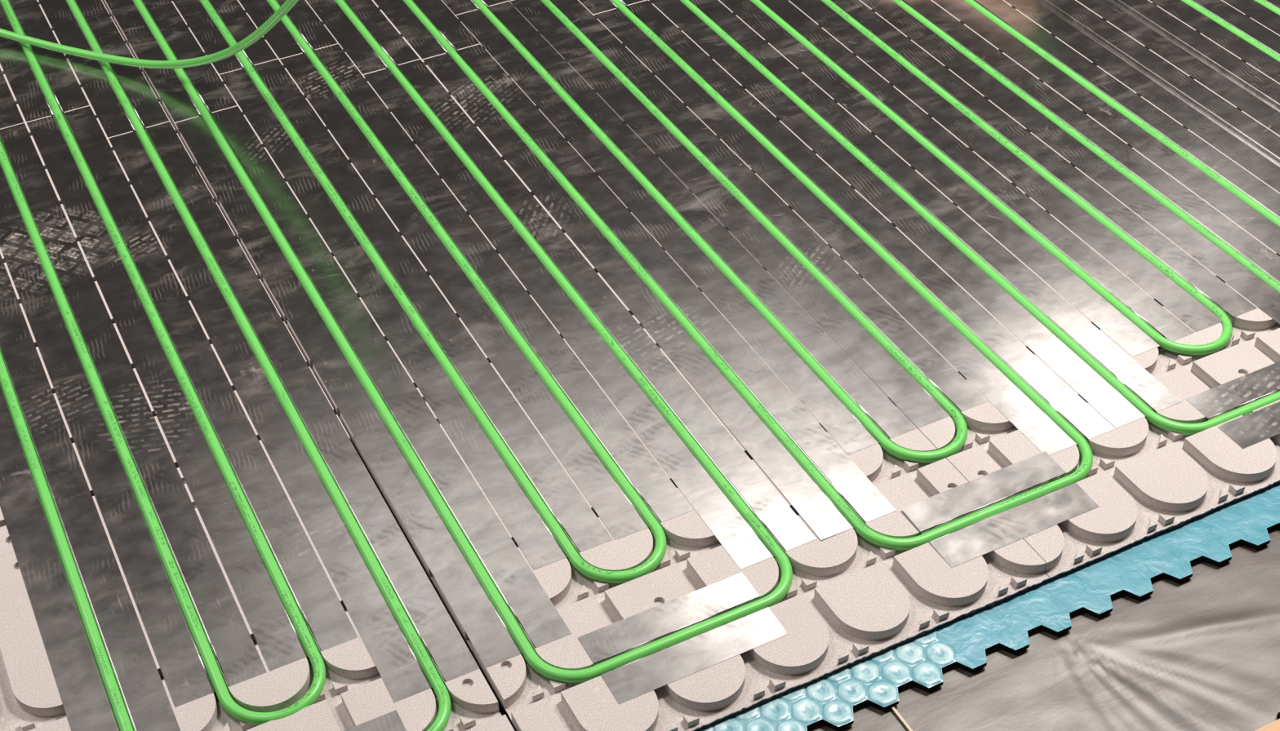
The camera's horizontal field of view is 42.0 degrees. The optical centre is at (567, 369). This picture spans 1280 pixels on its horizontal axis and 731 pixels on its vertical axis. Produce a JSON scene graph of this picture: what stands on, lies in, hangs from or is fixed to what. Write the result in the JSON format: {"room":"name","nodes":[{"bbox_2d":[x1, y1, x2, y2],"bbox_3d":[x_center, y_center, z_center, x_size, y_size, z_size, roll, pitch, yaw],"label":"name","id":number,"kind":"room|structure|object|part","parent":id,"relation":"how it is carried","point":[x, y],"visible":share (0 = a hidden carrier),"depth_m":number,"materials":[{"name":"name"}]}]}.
{"room":"building under construction","nodes":[
{"label":"building under construction","id":0,"kind":"room"},
{"bbox_3d":[0.339,-0.390,3.105,4.500,0.054,4.777,-19,44,-18],"label":"floor","id":1,"kind":"structure","parent":0,"visible":0},
{"bbox_2d":[807,526,1279,730],"bbox_3d":[0.852,0.459,2.057,2.750,0.007,0.692,-19,44,-18],"label":"plastic sheet","id":2,"kind":"object","parent":1,"relation":"on","point":[1201,652],"depth_m":2.15,"materials":[{"name":"grey plastic"}]},
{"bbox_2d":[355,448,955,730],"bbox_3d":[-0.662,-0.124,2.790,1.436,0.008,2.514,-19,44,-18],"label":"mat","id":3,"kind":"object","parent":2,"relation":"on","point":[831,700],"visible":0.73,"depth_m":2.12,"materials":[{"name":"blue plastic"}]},
{"bbox_2d":[0,0,350,556],"bbox_3d":[-1.043,-0.283,2.966,0.750,0.026,1.754,-19,44,-18],"label":"panel","id":4,"kind":"object","parent":3,"relation":"on","point":[6,544],"visible":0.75,"depth_m":2.69,"materials":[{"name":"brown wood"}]},
{"bbox_2d":[0,1,14,31],"bbox_3d":[-1.177,-0.726,3.467,0.023,0.014,0.140,-19,44,-18],"label":"plate","id":5,"kind":"object","parent":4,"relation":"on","point":[5,24],"depth_m":3.45,"materials":[{"name":"metal"}]},
{"bbox_2d":[0,68,23,128],"bbox_3d":[-1.223,-0.628,3.358,0.121,0.014,0.629,-19,44,-18],"label":"plate","id":6,"kind":"object","parent":4,"relation":"on","point":[10,115],"visible":1,"depth_m":3.19,"materials":[{"name":"metal"}]},
{"bbox_2d":[0,36,53,121],"bbox_3d":[-1.079,-0.573,3.287,0.052,0.014,0.352,-19,44,-18],"label":"plate","id":7,"kind":"object","parent":4,"relation":"on","point":[32,101],"depth_m":3.27,"materials":[{"name":"metal"}]},
{"bbox_2d":[8,0,58,44],"bbox_3d":[-1.108,-0.715,3.450,0.054,0.014,0.234,-19,44,-18],"label":"plate","id":8,"kind":"object","parent":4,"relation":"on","point":[29,15],"depth_m":3.45,"materials":[{"name":"metal"}]},
{"bbox_2d":[0,0,298,68],"bbox_3d":[-0.867,-0.714,3.095,1.187,0.414,0.120,22,47,26],"label":"pipe","id":9,"kind":"object","parent":8,"relation":"on","point":[287,5],"visible":1,"depth_m":3.21,"materials":[{"name":"green plastic"}]},
{"bbox_2d":[29,44,89,114],"bbox_3d":[-1.003,-0.575,3.286,0.054,0.014,0.291,-19,44,-18],"label":"plate","id":10,"kind":"object","parent":4,"relation":"on","point":[62,82],"depth_m":3.27,"materials":[{"name":"metal"}]},
{"bbox_2d":[38,0,93,51],"bbox_3d":[-1.036,-0.704,3.434,0.052,0.014,0.265,-19,44,-18],"label":"plate","id":11,"kind":"object","parent":4,"relation":"on","point":[68,32],"depth_m":3.43,"materials":[{"name":"metal"}]},
{"bbox_2d":[0,253,180,730],"bbox_3d":[-0.823,0.097,2.512,0.123,0.014,1.461,-19,44,-18],"label":"plate","id":12,"kind":"object","parent":4,"relation":"on","point":[86,704],"visible":1,"depth_m":2.30,"materials":[{"name":"metal"}]},
{"bbox_2d":[66,53,135,137],"bbox_3d":[-0.909,-0.534,3.234,0.052,0.014,0.345,-19,44,-18],"label":"plate","id":13,"kind":"object","parent":4,"relation":"on","point":[105,103],"depth_m":3.22,"materials":[{"name":"metal"}]},
{"bbox_2d":[74,0,133,57],"bbox_3d":[-0.953,-0.695,3.419,0.050,0.014,0.293,-19,44,-18],"label":"plate","id":14,"kind":"object","parent":4,"relation":"on","point":[95,15],"depth_m":3.41,"materials":[{"name":"metal"}]},
{"bbox_2d":[0,123,266,707],"bbox_3d":[-0.763,-0.014,2.635,0.121,0.014,1.471,-19,44,-18],"label":"plate","id":15,"kind":"object","parent":4,"relation":"on","point":[183,669],"visible":0.99,"depth_m":2.47,"materials":[{"name":"metal"}]},
{"bbox_2d":[108,62,168,128],"bbox_3d":[-0.832,-0.533,3.228,0.050,0.014,0.268,-19,44,-18],"label":"plate","id":16,"kind":"object","parent":4,"relation":"on","point":[133,82],"depth_m":3.21,"materials":[{"name":"metal"}]},
{"bbox_2d":[0,0,325,725],"bbox_3d":[-0.828,-0.196,2.842,0.141,0.016,2.184,-19,44,-18],"label":"pipe","id":17,"kind":"object","parent":4,"relation":"on","point":[223,695],"visible":1,"depth_m":2.47,"materials":[{"name":"green plastic"}]},
{"bbox_2d":[26,106,357,671],"bbox_3d":[-0.650,-0.053,2.674,0.121,0.014,1.470,-19,44,-18],"label":"plate","id":18,"kind":"object","parent":4,"relation":"on","point":[317,601],"visible":0.99,"depth_m":2.53,"materials":[{"name":"metal"}]},
{"bbox_2d":[0,0,451,730],"bbox_3d":[-0.802,-0.162,2.801,0.391,0.016,2.304,-19,44,-18],"label":"pipe","id":19,"kind":"object","parent":4,"relation":"on","point":[114,695],"visible":0.99,"depth_m":2.40,"materials":[{"name":"green plastic"}]},
{"bbox_2d":[108,121,479,702],"bbox_3d":[-0.485,-0.018,2.625,0.118,0.014,1.462,-19,44,-18],"label":"plate","id":20,"kind":"object","parent":4,"relation":"on","point":[392,655],"visible":1,"depth_m":2.48,"materials":[{"name":"metal"}]},
{"bbox_2d":[0,452,514,730],"bbox_3d":[-0.513,0.426,2.132,0.748,0.026,0.688,-19,44,-18],"label":"panel","id":21,"kind":"object","parent":3,"relation":"on","point":[354,693],"visible":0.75,"depth_m":2.13,"materials":[{"name":"beige plastic"}]},
{"bbox_2d":[344,710,406,730],"bbox_3d":[-0.301,0.507,2.018,0.247,0.014,0.122,-19,44,-18],"label":"plate","id":22,"kind":"object","parent":21,"relation":"on","point":[391,722],"visible":1,"depth_m":2.08,"materials":[{"name":"metal"}]},
{"bbox_2d":[102,0,774,448],"bbox_3d":[-0.365,-0.515,3.194,0.743,0.026,1.754,-19,44,-18],"label":"panel","id":23,"kind":"object","parent":3,"relation":"on","point":[284,319],"visible":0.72,"depth_m":2.92,"materials":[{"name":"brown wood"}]},
{"bbox_2d":[105,0,168,60],"bbox_3d":[-0.884,-0.691,3.411,0.052,0.014,0.303,-19,44,-18],"label":"plate","id":24,"kind":"object","parent":23,"relation":"on","point":[140,37],"depth_m":3.40,"materials":[{"name":"metal"}]},
{"bbox_2d":[143,67,201,122],"bbox_3d":[-0.766,-0.533,3.225,0.052,0.014,0.224,-19,44,-18],"label":"plate","id":25,"kind":"object","parent":23,"relation":"on","point":[177,100],"depth_m":3.21,"materials":[{"name":"metal"}]},
{"bbox_2d":[141,0,205,59],"bbox_3d":[-0.809,-0.695,3.412,0.055,0.014,0.285,-19,44,-18],"label":"plate","id":26,"kind":"object","parent":23,"relation":"on","point":[181,42],"depth_m":3.40,"materials":[{"name":"metal"}]},
{"bbox_2d":[172,0,230,54],"bbox_3d":[-0.752,-0.703,3.418,0.051,0.014,0.253,-19,44,-18],"label":"plate","id":27,"kind":"object","parent":23,"relation":"on","point":[193,12],"depth_m":3.41,"materials":[{"name":"metal"}]},
{"bbox_2d":[182,62,236,113],"bbox_3d":[-0.696,-0.543,3.233,0.055,0.014,0.186,-19,44,-18],"label":"plate","id":28,"kind":"object","parent":23,"relation":"on","point":[210,88],"depth_m":3.23,"materials":[{"name":"metal"}]},
{"bbox_2d":[212,54,244,74],"bbox_3d":[-0.672,-0.597,3.293,0.051,0.014,0.058,-19,44,-18],"label":"plate","id":29,"kind":"object","parent":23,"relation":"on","point":[232,63],"depth_m":3.29,"materials":[{"name":"metal"}]},
{"bbox_2d":[208,0,257,43],"bbox_3d":[-0.686,-0.718,3.431,0.054,0.014,0.199,-19,44,-18],"label":"plate","id":30,"kind":"object","parent":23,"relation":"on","point":[237,21],"depth_m":3.43,"materials":[{"name":"metal"}]},
{"bbox_2d":[238,0,275,27],"bbox_3d":[-0.637,-0.738,3.451,0.053,0.014,0.128,-19,44,-18],"label":"plate","id":31,"kind":"object","parent":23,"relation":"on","point":[260,11],"depth_m":3.45,"materials":[{"name":"metal"}]},
{"bbox_2d":[242,36,277,65],"bbox_3d":[-0.620,-0.631,3.328,0.053,0.014,0.096,-19,44,-18],"label":"plate","id":32,"kind":"object","parent":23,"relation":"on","point":[260,51],"depth_m":3.32,"materials":[{"name":"metal"}]},
{"bbox_2d":[263,19,305,58],"bbox_3d":[-0.579,-0.661,3.360,0.053,0.014,0.149,-19,44,-18],"label":"plate","id":33,"kind":"object","parent":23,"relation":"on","point":[283,43],"depth_m":3.35,"materials":[{"name":"metal"}]},
{"bbox_2d":[285,0,337,50],"bbox_3d":[-0.530,-0.700,3.402,0.054,0.014,0.207,-19,44,-18],"label":"plate","id":34,"kind":"object","parent":23,"relation":"on","point":[308,25],"depth_m":3.39,"materials":[{"name":"metal"}]},
{"bbox_2d":[306,0,419,74],"bbox_3d":[-0.515,-0.816,3.533,0.120,0.014,0.777,-19,44,-18],"label":"plate","id":35,"kind":"object","parent":23,"relation":"on","point":[344,30],"visible":1,"depth_m":3.36,"materials":[{"name":"metal"}]},
{"bbox_2d":[175,106,571,668],"bbox_3d":[-0.367,-0.054,2.659,0.122,0.014,1.455,-19,44,-18],"label":"plate","id":36,"kind":"object","parent":23,"relation":"on","point":[525,597],"visible":1,"depth_m":2.52,"materials":[{"name":"metal"}]},
{"bbox_2d":[219,58,613,570],"bbox_3d":[-0.310,-0.166,2.784,0.120,0.014,1.459,-19,44,-18],"label":"plate","id":37,"kind":"object","parent":23,"relation":"on","point":[564,501],"visible":1,"depth_m":2.65,"materials":[{"name":"metal"}]},
{"bbox_2d":[373,0,479,59],"bbox_3d":[-0.401,-0.853,3.570,0.124,0.014,0.781,-19,44,-18],"label":"plate","id":38,"kind":"object","parent":23,"relation":"on","point":[411,28],"visible":1,"depth_m":3.38,"materials":[{"name":"metal"}]},
{"bbox_2d":[200,0,666,583],"bbox_3d":[-0.378,-0.352,2.996,0.141,0.016,2.176,-19,44,-18],"label":"pipe","id":39,"kind":"object","parent":23,"relation":"on","point":[610,577],"visible":0.98,"depth_m":2.63,"materials":[{"name":"green plastic"}]},
{"bbox_2d":[133,0,792,683],"bbox_3d":[-0.351,-0.316,2.953,0.391,0.016,2.303,-19,44,-18],"label":"pipe","id":40,"kind":"object","parent":23,"relation":"on","point":[551,673],"visible":0.99,"depth_m":2.50,"materials":[{"name":"green plastic"}]},
{"bbox_2d":[442,0,507,14],"bbox_3d":[-0.319,-0.929,3.651,0.119,0.014,0.651,-19,44,-18],"label":"plate","id":41,"kind":"object","parent":23,"relation":"on","point":[457,6],"visible":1,"depth_m":3.43,"materials":[{"name":"metal"}]},
{"bbox_2d":[280,44,693,540],"bbox_3d":[-0.197,-0.203,2.820,0.122,0.014,1.458,-19,44,-18],"label":"plate","id":42,"kind":"object","parent":23,"relation":"on","point":[615,509],"visible":1,"depth_m":2.68,"materials":[{"name":"metal"}]},
{"bbox_2d":[364,59,816,569],"bbox_3d":[-0.028,-0.165,2.767,0.120,0.014,1.448,-19,44,-18],"label":"plate","id":43,"kind":"object","parent":23,"relation":"on","point":[717,511],"visible":1,"depth_m":2.63,"materials":[{"name":"metal"}]},
{"bbox_2d":[422,44,896,540],"bbox_3d":[0.087,-0.202,2.802,0.124,0.015,1.450,-19,44,-18],"label":"plate","id":44,"kind":"object","parent":23,"relation":"on","point":[826,521],"visible":1,"depth_m":2.67,"materials":[{"name":"metal"}]},
{"bbox_2d":[456,1,916,454],"bbox_3d":[0.142,-0.314,2.927,0.119,0.014,1.454,-19,44,-18],"label":"plate","id":45,"kind":"object","parent":23,"relation":"on","point":[815,395],"visible":1,"depth_m":2.80,"materials":[{"name":"metal"}]},
{"bbox_2d":[403,0,1093,550],"bbox_3d":[0.100,-0.470,3.104,0.391,0.016,2.304,-19,44,-18],"label":"pipe","id":46,"kind":"object","parent":23,"relation":"on","point":[1086,465],"visible":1,"depth_m":2.62,"materials":[{"name":"green plastic"}]},
{"bbox_2d":[353,290,1049,730],"bbox_3d":[0.166,0.194,2.359,0.742,0.026,0.688,-19,44,-18],"label":"panel","id":47,"kind":"object","parent":3,"relation":"on","point":[851,600],"visible":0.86,"depth_m":2.22,"materials":[{"name":"beige plastic"}]},
{"bbox_2d":[577,573,788,704],"bbox_3d":[0.150,0.352,2.170,0.247,0.014,0.122,-19,44,-18],"label":"plate","id":48,"kind":"object","parent":47,"relation":"on","point":[630,681],"visible":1,"depth_m":2.16,"materials":[{"name":"metal"}]},
{"bbox_2d":[901,451,1098,568],"bbox_3d":[0.601,0.197,2.318,0.247,0.016,0.122,-19,44,-18],"label":"plate","id":49,"kind":"object","parent":47,"relation":"on","point":[984,536],"visible":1,"depth_m":2.31,"materials":[{"name":"metal"}]},
{"bbox_3d":[0.466,0.502,2.025,0.004,0.001,0.262,-19,44,-18],"label":"strip","id":50,"kind":"part","parent":2,"relation":"part of","materials":[{"name":"beige plastic"}]},
{"bbox_2d":[937,484,1279,672],"bbox_3d":[0.689,-0.584,3.240,1.605,0.007,2.523,-19,44,-18],"label":"mat","id":51,"kind":"object","parent":2,"relation":"on","point":[1049,606],"visible":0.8,"depth_m":2.25,"materials":[{"name":"blue plastic"}]},
{"bbox_2d":[509,0,1096,289],"bbox_3d":[0.307,-0.745,3.419,0.744,0.026,1.754,-19,44,-18],"label":"panel","id":52,"kind":"object","parent":51,"relation":"on","point":[510,0],"visible":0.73,"depth_m":3.07,"materials":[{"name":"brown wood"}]},
{"bbox_2d":[578,0,644,13],"bbox_3d":[-0.064,-0.967,3.680,0.124,0.014,0.787,-19,44,-18],"label":"plate","id":53,"kind":"object","parent":52,"relation":"on","point":[595,6],"visible":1,"depth_m":3.42,"materials":[{"name":"metal"}]},
{"bbox_2d":[510,0,987,428],"bbox_3d":[0.253,-0.351,2.964,0.124,0.014,1.454,-19,44,-18],"label":"plate","id":54,"kind":"object","parent":52,"relation":"on","point":[890,376],"visible":1,"depth_m":2.84,"materials":[{"name":"metal"}]},
{"bbox_2d":[471,0,967,462],"bbox_3d":[0.073,-0.507,3.147,0.141,0.016,2.176,-19,44,-18],"label":"pipe","id":55,"kind":"object","parent":54,"relation":"on","point":[958,442],"visible":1,"depth_m":2.75,"materials":[{"name":"green plastic"}]},
{"bbox_2d":[594,0,1115,455],"bbox_3d":[0.426,-0.312,2.910,0.124,0.014,1.453,-19,44,-18],"label":"plate","id":56,"kind":"object","parent":52,"relation":"on","point":[1015,406],"visible":1,"depth_m":2.78,"materials":[{"name":"metal"}]},
{"bbox_2d":[649,0,1182,428],"bbox_3d":[0.538,-0.351,2.949,0.122,0.014,1.453,-19,44,-18],"label":"plate","id":57,"kind":"object","parent":52,"relation":"on","point":[1060,358],"visible":1,"depth_m":2.81,"materials":[{"name":"metal"}]},
{"bbox_2d":[720,0,1194,356],"bbox_3d":[0.598,-0.460,3.069,0.120,0.014,1.464,-19,44,-18],"label":"plate","id":58,"kind":"object","parent":52,"relation":"on","point":[1135,341],"visible":1,"depth_m":2.90,"materials":[{"name":"metal"}]},
{"bbox_2d":[680,0,1279,434],"bbox_3d":[0.552,-0.624,3.254,0.391,0.016,2.307,-19,44,-18],"label":"pipe","id":59,"kind":"object","parent":52,"relation":"on","point":[1152,417],"visible":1,"depth_m":2.81,"materials":[{"name":"green plastic"}]},
{"bbox_2d":[751,0,1232,355],"bbox_3d":[0.523,-0.662,3.300,0.141,0.016,2.172,-19,44,-18],"label":"pipe","id":60,"kind":"object","parent":52,"relation":"on","point":[1227,332],"visible":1,"depth_m":2.86,"materials":[{"name":"green plastic"}]},
{"bbox_2d":[789,0,1257,332],"bbox_3d":[0.711,-0.498,3.106,0.123,0.014,1.463,-19,44,-18],"label":"plate","id":61,"kind":"object","parent":52,"relation":"on","point":[1152,280],"visible":1,"depth_m":2.92,"materials":[{"name":"metal"}]},
{"bbox_2d":[860,0,1279,324],"bbox_3d":[0.878,-0.465,3.059,0.123,0.014,1.448,-19,44,-18],"label":"plate","id":62,"kind":"object","parent":52,"relation":"on","point":[1246,283],"visible":1,"depth_m":2.95,"materials":[{"name":"metal"}]},
{"bbox_2d":[785,173,1279,581],"bbox_3d":[0.837,-0.036,2.584,0.744,0.026,0.688,-19,44,-18],"label":"panel","id":63,"kind":"object","parent":51,"relation":"on","point":[1146,481],"visible":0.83,"depth_m":2.39,"materials":[{"name":"beige plastic"}]},
{"bbox_2d":[1185,361,1279,448],"bbox_3d":[1.053,0.046,2.469,0.247,0.014,0.122,-19,44,-18],"label":"plate","id":64,"kind":"object","parent":63,"relation":"on","point":[1251,428],"visible":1,"depth_m":2.46,"materials":[{"name":"metal"}]},
{"bbox_2d":[931,0,1279,163],"bbox_3d":[0.976,-0.974,3.643,0.735,0.026,1.754,-19,44,-18],"label":"panel","id":65,"kind":"object","parent":51,"relation":"on","point":[931,0],"visible":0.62,"depth_m":3.18,"materials":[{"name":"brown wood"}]},
{"bbox_2d":[932,0,1279,255],"bbox_3d":[0.991,-0.503,3.097,0.122,0.014,1.448,-19,44,-18],"label":"plate","id":66,"kind":"object","parent":65,"relation":"on","point":[1240,212],"visible":1,"depth_m":3.04,"materials":[{"name":"metal"}]},
{"bbox_2d":[964,0,1279,226],"bbox_3d":[1.125,-0.725,3.101,0.394,0.329,1.607,-19,44,-18],"label":"pipe","id":67,"kind":"object","parent":65,"relation":"on","point":[1180,152],"visible":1,"depth_m":3.03,"materials":[{"name":"green plastic"}]},
{"bbox_2d":[1004,0,1279,192],"bbox_3d":[1.050,-0.614,3.220,0.122,0.014,1.464,-19,44,-18],"label":"plate","id":68,"kind":"object","parent":65,"relation":"on","point":[1210,117],"visible":1,"depth_m":3.11,"materials":[{"name":"metal"}]},
{"bbox_2d":[1076,0,1279,135],"bbox_3d":[1.163,-0.653,3.258,0.122,0.014,1.464,-19,44,-18],"label":"plate","id":69,"kind":"object","parent":65,"relation":"on","point":[1237,82],"visible":1,"depth_m":3.19,"materials":[{"name":"metal"}]},
{"bbox_2d":[1149,0,1279,83],"bbox_3d":[1.329,-0.619,3.211,0.122,0.014,1.448,-19,44,-18],"label":"plate","id":70,"kind":"object","parent":65,"relation":"on","point":[1224,37],"visible":1,"depth_m":3.25,"materials":[{"name":"metal"}]},
{"bbox_2d":[1181,0,1279,62],"bbox_3d":[1.160,-0.852,3.481,0.016,0.016,2.250,-19,44,-18],"label":"pipe","id":71,"kind":"object","parent":70,"relation":"on","point":[1190,2],"visible":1,"depth_m":3.25,"materials":[{"name":"green plastic"}]},
{"bbox_2d":[1222,0,1279,35],"bbox_3d":[1.442,-0.658,3.248,0.122,0.014,1.448,-19,44,-18],"label":"plate","id":72,"kind":"object","parent":65,"relation":"on","point":[1253,9],"visible":1,"depth_m":3.30,"materials":[{"name":"metal"}]},
{"bbox_2d":[1254,0,1279,15],"bbox_3d":[1.273,-0.890,3.518,0.016,0.016,2.250,-19,44,-18],"label":"pipe","id":73,"kind":"object","parent":72,"relation":"on","point":[1264,2],"visible":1,"depth_m":3.31,"materials":[{"name":"green plastic"}]},
{"bbox_2d":[1153,125,1279,256],"bbox_3d":[1.506,-0.265,2.809,0.735,0.026,0.687,-19,44,-18],"label":"panel","id":74,"kind":"object","parent":51,"relation":"on","point":[1264,126],"visible":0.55,"depth_m":2.87,"materials":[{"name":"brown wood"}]},
{"bbox_2d":[1255,719,1279,730],"bbox_3d":[1.062,0.428,2.063,0.850,0.028,0.144,-19,44,-18],"label":"batten","id":75,"kind":"object","parent":2,"relation":"on","point":[1275,726],"visible":1,"depth_m":2.04,"materials":[{"name":"brown wood"}]}
]}

